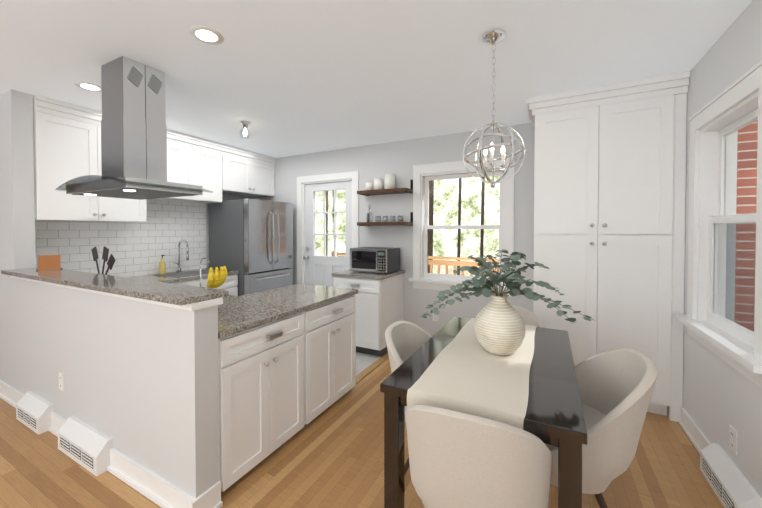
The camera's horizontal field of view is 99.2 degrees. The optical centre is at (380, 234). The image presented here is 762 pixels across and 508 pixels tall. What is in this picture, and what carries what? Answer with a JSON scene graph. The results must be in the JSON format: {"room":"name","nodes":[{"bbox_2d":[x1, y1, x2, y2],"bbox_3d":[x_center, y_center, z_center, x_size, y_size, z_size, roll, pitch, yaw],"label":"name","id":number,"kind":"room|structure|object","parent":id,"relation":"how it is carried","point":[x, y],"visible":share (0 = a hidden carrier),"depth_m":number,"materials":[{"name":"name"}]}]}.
{"room":"kitchen","nodes":[
{"label":"kitchen","id":0,"kind":"room"},
{"bbox_2d":[0,89,223,497],"bbox_3d":[-3.042,0.097,2.693,4.966,2.460,0.122,0,1,27],"label":"wall","id":1,"kind":"structure","parent":0,"point":[140,382],"depth_m":2.09,"materials":[{"name":"white paint"}]},
{"bbox_2d":[59,372,64,390],"bbox_3d":[-2.128,0.976,2.160,0.070,0.115,0.008,0,1,27],"label":"outlet","id":2,"kind":"object","parent":1,"relation":"attached to","point":[61,381],"visible":1,"depth_m":2.15,"materials":[{"name":"white plastic"}]},
{"bbox_2d":[1,268,228,305],"bbox_3d":[-1.835,0.289,2.062,2.265,0.029,0.245,0,1,27],"label":"bar","id":3,"kind":"object","parent":1,"relation":"on","point":[172,293],"visible":0.85,"depth_m":1.79,"materials":[{"name":"grey stone"}]},
{"bbox_2d":[36,255,62,270],"bbox_3d":[-2.547,0.211,2.495,0.140,0.114,0.064,-1,1,-41],"label":"cookbook stand","id":4,"kind":"object","parent":3,"relation":"on","point":[48,262],"visible":1,"depth_m":2.48,"materials":[{"name":"brown wood"}]},
{"bbox_2d":[91,246,114,274],"bbox_3d":[-2.148,0.276,2.502,0.386,0.383,0.110,0,1,27],"label":"utensils","id":5,"kind":"object","parent":3,"relation":"on","point":[110,262],"visible":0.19,"depth_m":2.48,"materials":[{"name":"black plastic"}]},
{"bbox_2d":[0,276,710,507],"bbox_3d":[-2.155,0.823,1.906,7.275,1.033,5.920,0,1,27],"label":"baseboard","id":6,"kind":"structure","parent":1,"relation":"attached to","point":[154,488],"depth_m":1.71,"materials":[{"name":"white paint"}]},
{"bbox_2d":[224,194,259,200],"bbox_3d":[-2.581,0.077,3.984,0.158,2.460,2.580,0,1,27],"label":"wall","id":7,"kind":"structure","parent":0,"point":[227,197],"depth_m":4.73,"materials":[{"name":"white paint"}]},
{"bbox_2d":[33,98,156,221],"bbox_3d":[-2.752,-0.614,3.102,0.347,0.970,0.885,0,1,27],"label":"upper cabinet","id":8,"kind":"object","parent":7,"relation":"attached to","point":[67,141],"depth_m":2.82,"materials":[{"name":"white wood"}]},
{"bbox_2d":[157,130,228,203],"bbox_3d":[-2.362,-0.761,3.855,0.347,0.700,0.945,0,1,27],"label":"upper cabinet","id":9,"kind":"object","parent":7,"relation":"attached to","point":[191,161],"depth_m":3.86,"materials":[{"name":"white wood"}]},
{"bbox_2d":[229,150,276,196],"bbox_3d":[-1.970,-0.852,4.611,0.347,0.540,0.890,0,1,27],"label":"upper cabinet","id":10,"kind":"object","parent":7,"relation":"attached to","point":[252,175],"depth_m":4.54,"materials":[{"name":"white wood"}]},
{"bbox_2d":[0,358,723,507],"bbox_3d":[-2.054,1.364,1.947,7.425,0.050,6.070,0,1,27],"label":"floor","id":11,"kind":"structure","parent":0,"point":[332,456],"depth_m":1.82,"materials":[{"name":"brown wood"}]},
{"bbox_2d":[16,391,52,434],"bbox_3d":[-2.451,1.249,2.291,0.400,0.170,0.079,0,1,27],"label":"floor vent","id":12,"kind":"object","parent":11,"relation":"in","point":[34,411],"visible":1,"depth_m":2.24,"materials":[{"name":"white metal"}]},
{"bbox_2d":[58,416,111,475],"bbox_3d":[-1.785,1.254,1.947,0.500,0.170,0.079,0,1,27],"label":"floor vent","id":13,"kind":"object","parent":11,"relation":"in","point":[85,445],"visible":1,"depth_m":1.90,"materials":[{"name":"white metal"}]},
{"bbox_2d":[218,308,313,491],"bbox_3d":[-0.916,0.924,2.078,0.620,0.824,0.711,0,1,27],"label":"base cabinet","id":14,"kind":"object","parent":11,"relation":"on","point":[281,381],"depth_m":1.86,"materials":[{"name":"white wood"}]},
{"bbox_2d":[385,320,431,475],"bbox_3d":[0.314,0.929,1.760,0.578,0.832,0.505,0,1,27],"label":"chair","id":15,"kind":"object","parent":11,"relation":"on","point":[405,340],"visible":0.17,"depth_m":1.89,"materials":[{"name":"fabric"}]},
{"bbox_2d":[405,405,551,507],"bbox_3d":[0.355,0.938,1.216,0.505,0.832,0.578,0,1,27],"label":"chair","id":16,"kind":"object","parent":11,"relation":"on","point":[460,460],"visible":1,"depth_m":0.98,"materials":[{"name":"fabric"}]},
{"bbox_2d":[380,317,587,507],"bbox_3d":[0.573,0.968,1.657,0.710,0.750,1.140,0,1,27],"label":"dining table","id":17,"kind":"object","parent":11,"relation":"on","point":[554,415],"visible":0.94,"depth_m":1.30,"materials":[{"name":"black wood"}]},
{"bbox_2d":[407,318,536,428],"bbox_3d":[0.550,0.623,1.663,0.418,0.072,1.162,0,1,27],"label":"table runner","id":18,"kind":"object","parent":17,"relation":"on","point":[465,372],"visible":0.69,"depth_m":1.32,"materials":[{"name":"fabric"}]},
{"bbox_2d":[474,293,525,354],"bbox_3d":[0.599,0.446,1.647,0.248,0.285,0.248,0,1,27],"label":"vase","id":19,"kind":"object","parent":18,"relation":"on","point":[499,327],"visible":0.96,"depth_m":1.56,"materials":[{"name":"beige ceramic"}]},
{"bbox_2d":[421,249,594,323],"bbox_3d":[0.602,0.273,1.626,0.789,0.391,0.454,0,1,27],"label":"eucalyptus branches","id":20,"kind":"object","parent":19,"relation":"in","point":[508,277],"visible":0.94,"depth_m":1.61,"materials":[{"name":"green plant"}]},
{"bbox_2d":[511,305,543,327],"bbox_3d":[0.809,0.924,2.099,0.504,0.832,0.576,0,1,27],"label":"chair","id":21,"kind":"object","parent":11,"relation":"on","point":[528,317],"visible":0.04,"depth_m":2.24,"materials":[{"name":"fabric"}]},
{"bbox_2d":[544,348,657,507],"bbox_3d":[0.875,0.934,1.489,0.594,0.832,0.538,0,1,27],"label":"chair","id":22,"kind":"object","parent":11,"relation":"on","point":[616,386],"visible":0.5,"depth_m":1.29,"materials":[{"name":"fabric"}]},
{"bbox_2d":[527,71,689,421],"bbox_3d":[1.818,0.097,2.777,1.022,2.458,0.697,0,1,27],"label":"pantry cabinet","id":23,"kind":"object","parent":11,"relation":"on","point":[609,197],"visible":0.94,"depth_m":2.45,"materials":[{"name":"white wood"}]},
{"bbox_2d":[700,442,761,507],"bbox_3d":[1.762,1.258,1.655,0.079,0.170,0.420,0,1,27],"label":"floor vent","id":24,"kind":"object","parent":11,"relation":"in","point":[730,484],"visible":1,"depth_m":1.63,"materials":[{"name":"white metal"}]},
{"bbox_2d":[356,352,388,383],"bbox_3d":[-2.435,1.327,3.945,4.910,0.062,2.870,0,1,27],"label":"floor","id":25,"kind":"structure","parent":0,"point":[366,364],"depth_m":3.33,"materials":[{"name":"grey tile"}]},
{"bbox_2d":[174,274,237,295],"bbox_3d":[-2.298,0.899,3.710,0.616,0.825,1.070,0,1,27],"label":"base cabinet","id":26,"kind":"object","parent":25,"relation":"on","point":[230,284],"visible":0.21,"depth_m":3.90,"materials":[{"name":"white wood"}]},
{"bbox_2d":[127,268,238,282],"bbox_3d":[-2.436,0.472,3.419,0.620,0.036,1.711,0,1,27],"label":"countertop","id":27,"kind":"structure","parent":26,"relation":"on","point":[174,280],"depth_m":3.48,"materials":[{"name":"stone"}]},
{"bbox_2d":[159,255,165,273],"bbox_3d":[-2.511,0.338,3.727,0.067,0.222,0.064,0,1,27],"label":"soap bottle","id":28,"kind":"object","parent":27,"relation":"on","point":[162,266],"visible":0.94,"depth_m":3.71,"materials":[{"name":"yellow plastic"}]},
{"bbox_2d":[173,239,188,271],"bbox_3d":[-2.378,0.249,3.855,0.212,0.396,0.099,0,1,27],"label":"faucet","id":29,"kind":"object","parent":27,"relation":"on","point":[187,255],"visible":1,"depth_m":3.88,"materials":[{"name":"silver metal"}]},
{"bbox_2d":[151,269,219,277],"bbox_3d":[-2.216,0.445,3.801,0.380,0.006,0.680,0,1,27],"label":"sink basin","id":30,"kind":"object","parent":27,"relation":"in","point":[184,274],"visible":0.82,"depth_m":3.68,"materials":[{"name":"silver metal"}]},
{"bbox_2d":[209,198,292,295],"bbox_3d":[-1.741,0.422,4.473,0.826,1.755,0.780,0,1,27],"label":"fridge","id":31,"kind":"object","parent":25,"relation":"on","point":[251,241],"visible":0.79,"depth_m":4.17,"materials":[{"name":"grey metal"}]},
{"bbox_2d":[314,295,355,417],"bbox_3d":[-0.650,0.916,2.590,0.620,0.824,0.726,0,1,27],"label":"base cabinet","id":32,"kind":"object","parent":25,"relation":"on","point":[334,322],"depth_m":2.48,"materials":[{"name":"white wood"}]},
{"bbox_2d":[218,283,357,338],"bbox_3d":[-0.790,0.489,2.348,0.668,0.036,1.313,0,1,27],"label":"countertop","id":33,"kind":"structure","parent":32,"relation":"on","point":[238,314],"depth_m":2.21,"materials":[{"name":"stone"}]},
{"bbox_2d":[334,273,403,356],"bbox_3d":[-0.142,0.887,3.818,0.595,0.845,0.671,0,1,27],"label":"base cabinet","id":34,"kind":"object","parent":25,"relation":"on","point":[379,311],"visible":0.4,"depth_m":3.52,"materials":[{"name":"white wood"}]},
{"bbox_2d":[332,269,404,279],"bbox_3d":[-0.131,0.446,3.818,0.632,0.036,0.646,0,1,27],"label":"countertop","id":35,"kind":"structure","parent":34,"relation":"on","point":[363,275],"depth_m":3.60,"materials":[{"name":"stone"}]},
{"bbox_2d":[350,247,399,273],"bbox_3d":[-0.067,0.290,3.828,0.480,0.275,0.374,0,1,27],"label":"microwave","id":36,"kind":"object","parent":35,"relation":"on","point":[385,260],"visible":1,"depth_m":3.67,"materials":[{"name":"silver plastic"}]},
{"bbox_3d":[-1.815,0.918,2.488,1.345,0.825,0.616,0,1,27],"label":"cabinet","id":37,"kind":"object","parent":25,"relation":"on","visible":0},
{"bbox_2d":[223,295,236,298],"bbox_3d":[-1.823,0.483,2.503,1.305,0.042,0.646,0,1,27],"label":"countertop","id":38,"kind":"structure","parent":37,"relation":"on","point":[229,296],"depth_m":2.47,"materials":[{"name":"stone"}]},
{"bbox_2d":[200,257,227,288],"bbox_3d":[-1.213,0.314,2.267,0.290,0.314,0.140,0,1,27],"label":"holder","id":39,"kind":"object","parent":38,"relation":"on","point":[217,279],"visible":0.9,"depth_m":2.21,"materials":[{"name":"silver metal"}]},
{"bbox_2d":[0,0,752,157],"bbox_3d":[-2.054,-1.171,1.908,7.425,0.100,6.070,0,1,27],"label":"ceiling","id":40,"kind":"structure","parent":0,"point":[285,78],"depth_m":2.03,"materials":[{"name":"white paint"}]},
{"bbox_2d":[74,82,101,91],"bbox_3d":[-2.216,-1.127,2.471,0.176,0.004,0.176,0,1,27],"label":"recessed light","id":41,"kind":"object","parent":40,"relation":"in","point":[91,87],"visible":0.94,"depth_m":2.46,"materials":[{"name":"white paint"}]},
{"bbox_2d":[55,56,212,199],"bbox_3d":[-1.669,-0.698,2.206,0.840,0.852,0.550,0,1,27],"label":"range hood","id":42,"kind":"object","parent":40,"relation":"hanging from","point":[133,144],"visible":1,"depth_m":2.11,"materials":[{"name":"silver metal"}]},
{"bbox_2d":[189,26,223,44],"bbox_3d":[-0.977,-1.117,1.819,0.176,0.004,0.176,0,1,27],"label":"recessed light","id":43,"kind":"object","parent":40,"relation":"in","point":[207,34],"visible":1,"depth_m":1.81,"materials":[{"name":"white paint"}]},
{"bbox_2d":[239,121,250,137],"bbox_3d":[-1.377,-1.059,3.288,0.116,0.164,0.116,0,1,27],"label":"flush ceiling light","id":44,"kind":"object","parent":40,"relation":"attached to","point":[245,124],"visible":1,"depth_m":3.27,"materials":[{"name":"white glass"}]},
{"bbox_2d":[463,29,524,187],"bbox_3d":[0.633,-0.692,1.826,0.326,0.854,0.326,0,1,27],"label":"pendant chandelier","id":45,"kind":"object","parent":40,"relation":"hanging from","point":[492,37],"visible":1,"depth_m":1.80,"materials":[{"name":"silver metal"}]},
{"bbox_2d":[260,123,534,335],"bbox_3d":[0.219,0.076,4.084,5.040,2.460,0.150,0,1,27],"label":"wall","id":46,"kind":"structure","parent":0,"point":[398,158],"depth_m":3.93,"materials":[{"name":"white paint"}]},
{"bbox_2d":[297,171,358,286],"bbox_3d":[-0.729,0.229,4.551,1.040,2.140,0.196,0,1,27],"label":"door","id":47,"kind":"structure","parent":46,"relation":"attached to","point":[313,268],"depth_m":4.57,"materials":[{"name":"white paint"}]},
{"bbox_2d":[357,212,412,225],"bbox_3d":[0.044,-0.194,3.970,0.671,0.166,0.203,0,1,27],"label":"shelf","id":48,"kind":"object","parent":46,"relation":"attached to","point":[367,223],"visible":0.81,"depth_m":3.91,"materials":[{"name":"brown wood"}]},
{"bbox_2d":[366,205,372,221],"bbox_3d":[-0.142,-0.270,4.068,0.085,0.220,0.085,0,1,18],"label":"bottle","id":49,"kind":"object","parent":48,"relation":"on","point":[369,205],"depth_m":4.08,"materials":[{"name":"clear glass"}]},
{"bbox_2d":[357,180,412,195],"bbox_3d":[0.044,-0.584,3.963,0.671,0.166,0.203,0,1,27],"label":"shelf","id":50,"kind":"object","parent":46,"relation":"attached to","point":[386,191],"visible":0.88,"depth_m":3.90,"materials":[{"name":"brown wood"}]},
{"bbox_2d":[366,182,371,189],"bbox_3d":[-0.146,-0.608,4.065,0.086,0.118,0.086,0,1,-12],"label":"candle","id":51,"kind":"object","parent":50,"relation":"on","point":[368,184],"depth_m":4.03,"materials":[{"name":"white wax"}]},
{"bbox_2d":[372,178,381,189],"bbox_3d":[-0.030,-0.625,4.005,0.103,0.153,0.103,0,1,21],"label":"candle","id":52,"kind":"object","parent":50,"relation":"on","point":[377,181],"depth_m":3.96,"materials":[{"name":"white wax"}]},
{"bbox_2d":[382,174,394,188],"bbox_3d":[0.107,-0.644,3.934,0.127,0.193,0.127,0,1,21],"label":"candle","id":53,"kind":"object","parent":50,"relation":"on","point":[389,181],"depth_m":3.88,"materials":[{"name":"white wax"}]},
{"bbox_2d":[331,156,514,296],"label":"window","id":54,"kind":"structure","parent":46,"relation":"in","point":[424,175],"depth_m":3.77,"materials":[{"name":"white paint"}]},
{"bbox_2d":[432,313,437,321],"bbox_3d":[0.635,0.950,3.793,0.070,0.115,0.008,0,1,27],"label":"outlet","id":55,"kind":"object","parent":46,"relation":"attached to","point":[434,317],"visible":0.62,"depth_m":3.79,"materials":[{"name":"white plastic"}]},
{"bbox_2d":[682,0,761,497],"bbox_3d":[1.177,0.135,0.257,0.150,2.460,6.070,0,1,27],"label":"wall","id":56,"kind":"structure","parent":0,"point":[716,395],"depth_m":1.78,"materials":[{"name":"white paint"}]},
{"bbox_2d":[676,60,761,388],"bbox_3d":[1.930,-0.053,1.752,0.250,1.447,0.963,0,1,27],"label":"window","id":57,"kind":"structure","parent":56,"relation":"in","point":[719,121],"depth_m":1.99,"materials":[{"name":"white paint"}]},
{"bbox_2d":[729,425,737,454],"bbox_3d":[1.812,1.053,1.671,0.008,0.115,0.070,0,1,27],"label":"outlet","id":58,"kind":"object","parent":56,"relation":"attached to","point":[733,436],"visible":0.98,"depth_m":1.66,"materials":[{"name":"white plastic"}]},
{"label":"outside","id":59,"kind":"structure","parent":0,"visible":0},
{"bbox_3d":[2.569,1.836,7.000,26.000,0.050,7.120,0,1,27],"label":"ground","id":60,"kind":"structure","parent":59,"visible":0},
{"bbox_2d":[326,191,327,255],"bbox_3d":[-1.684,-2.987,10.094,0.239,9.601,0.110,0,1,27],"label":"trunk","id":61,"kind":"object","parent":60,"relation":"on","point":[326,191],"depth_m":10.11,"materials":[{"name":"brown plant"}]},
{"bbox_2d":[428,180,433,272],"bbox_3d":[1.384,-2.968,8.856,0.291,9.602,0.168,0,1,18],"label":"trunk","id":62,"kind":"object","parent":60,"relation":"on","point":[430,231],"depth_m":8.83,"materials":[{"name":"brown plant"}]},
{"bbox_2d":[457,178,461,274],"bbox_3d":[2.286,-2.974,9.279,0.223,9.601,0.090,0,1,27],"label":"trunk","id":63,"kind":"object","parent":60,"relation":"on","point":[460,183],"depth_m":9.31,"materials":[{"name":"brown plant"}]},
{"bbox_2d":[480,177,484,274],"bbox_3d":[3.098,-2.982,9.760,0.231,9.601,0.100,0,1,27],"label":"trunk","id":64,"kind":"object","parent":60,"relation":"on","point":[483,183],"depth_m":9.78,"materials":[{"name":"brown plant"}]},
{"bbox_2d":[734,120,757,331],"bbox_3d":[4.636,-0.455,4.758,1.100,4.500,5.140,0,1,27],"label":"brick","id":65,"kind":"object","parent":60,"relation":"on","point":[746,191],"depth_m":2.70,"materials":[{"name":"red brick"}]},
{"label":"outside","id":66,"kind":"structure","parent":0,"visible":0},
{"bbox_2d":[315,175,499,275],"bbox_3d":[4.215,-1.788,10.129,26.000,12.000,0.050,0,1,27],"label":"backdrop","id":67,"kind":"structure","parent":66,"point":[470,211],"depth_m":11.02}
]}

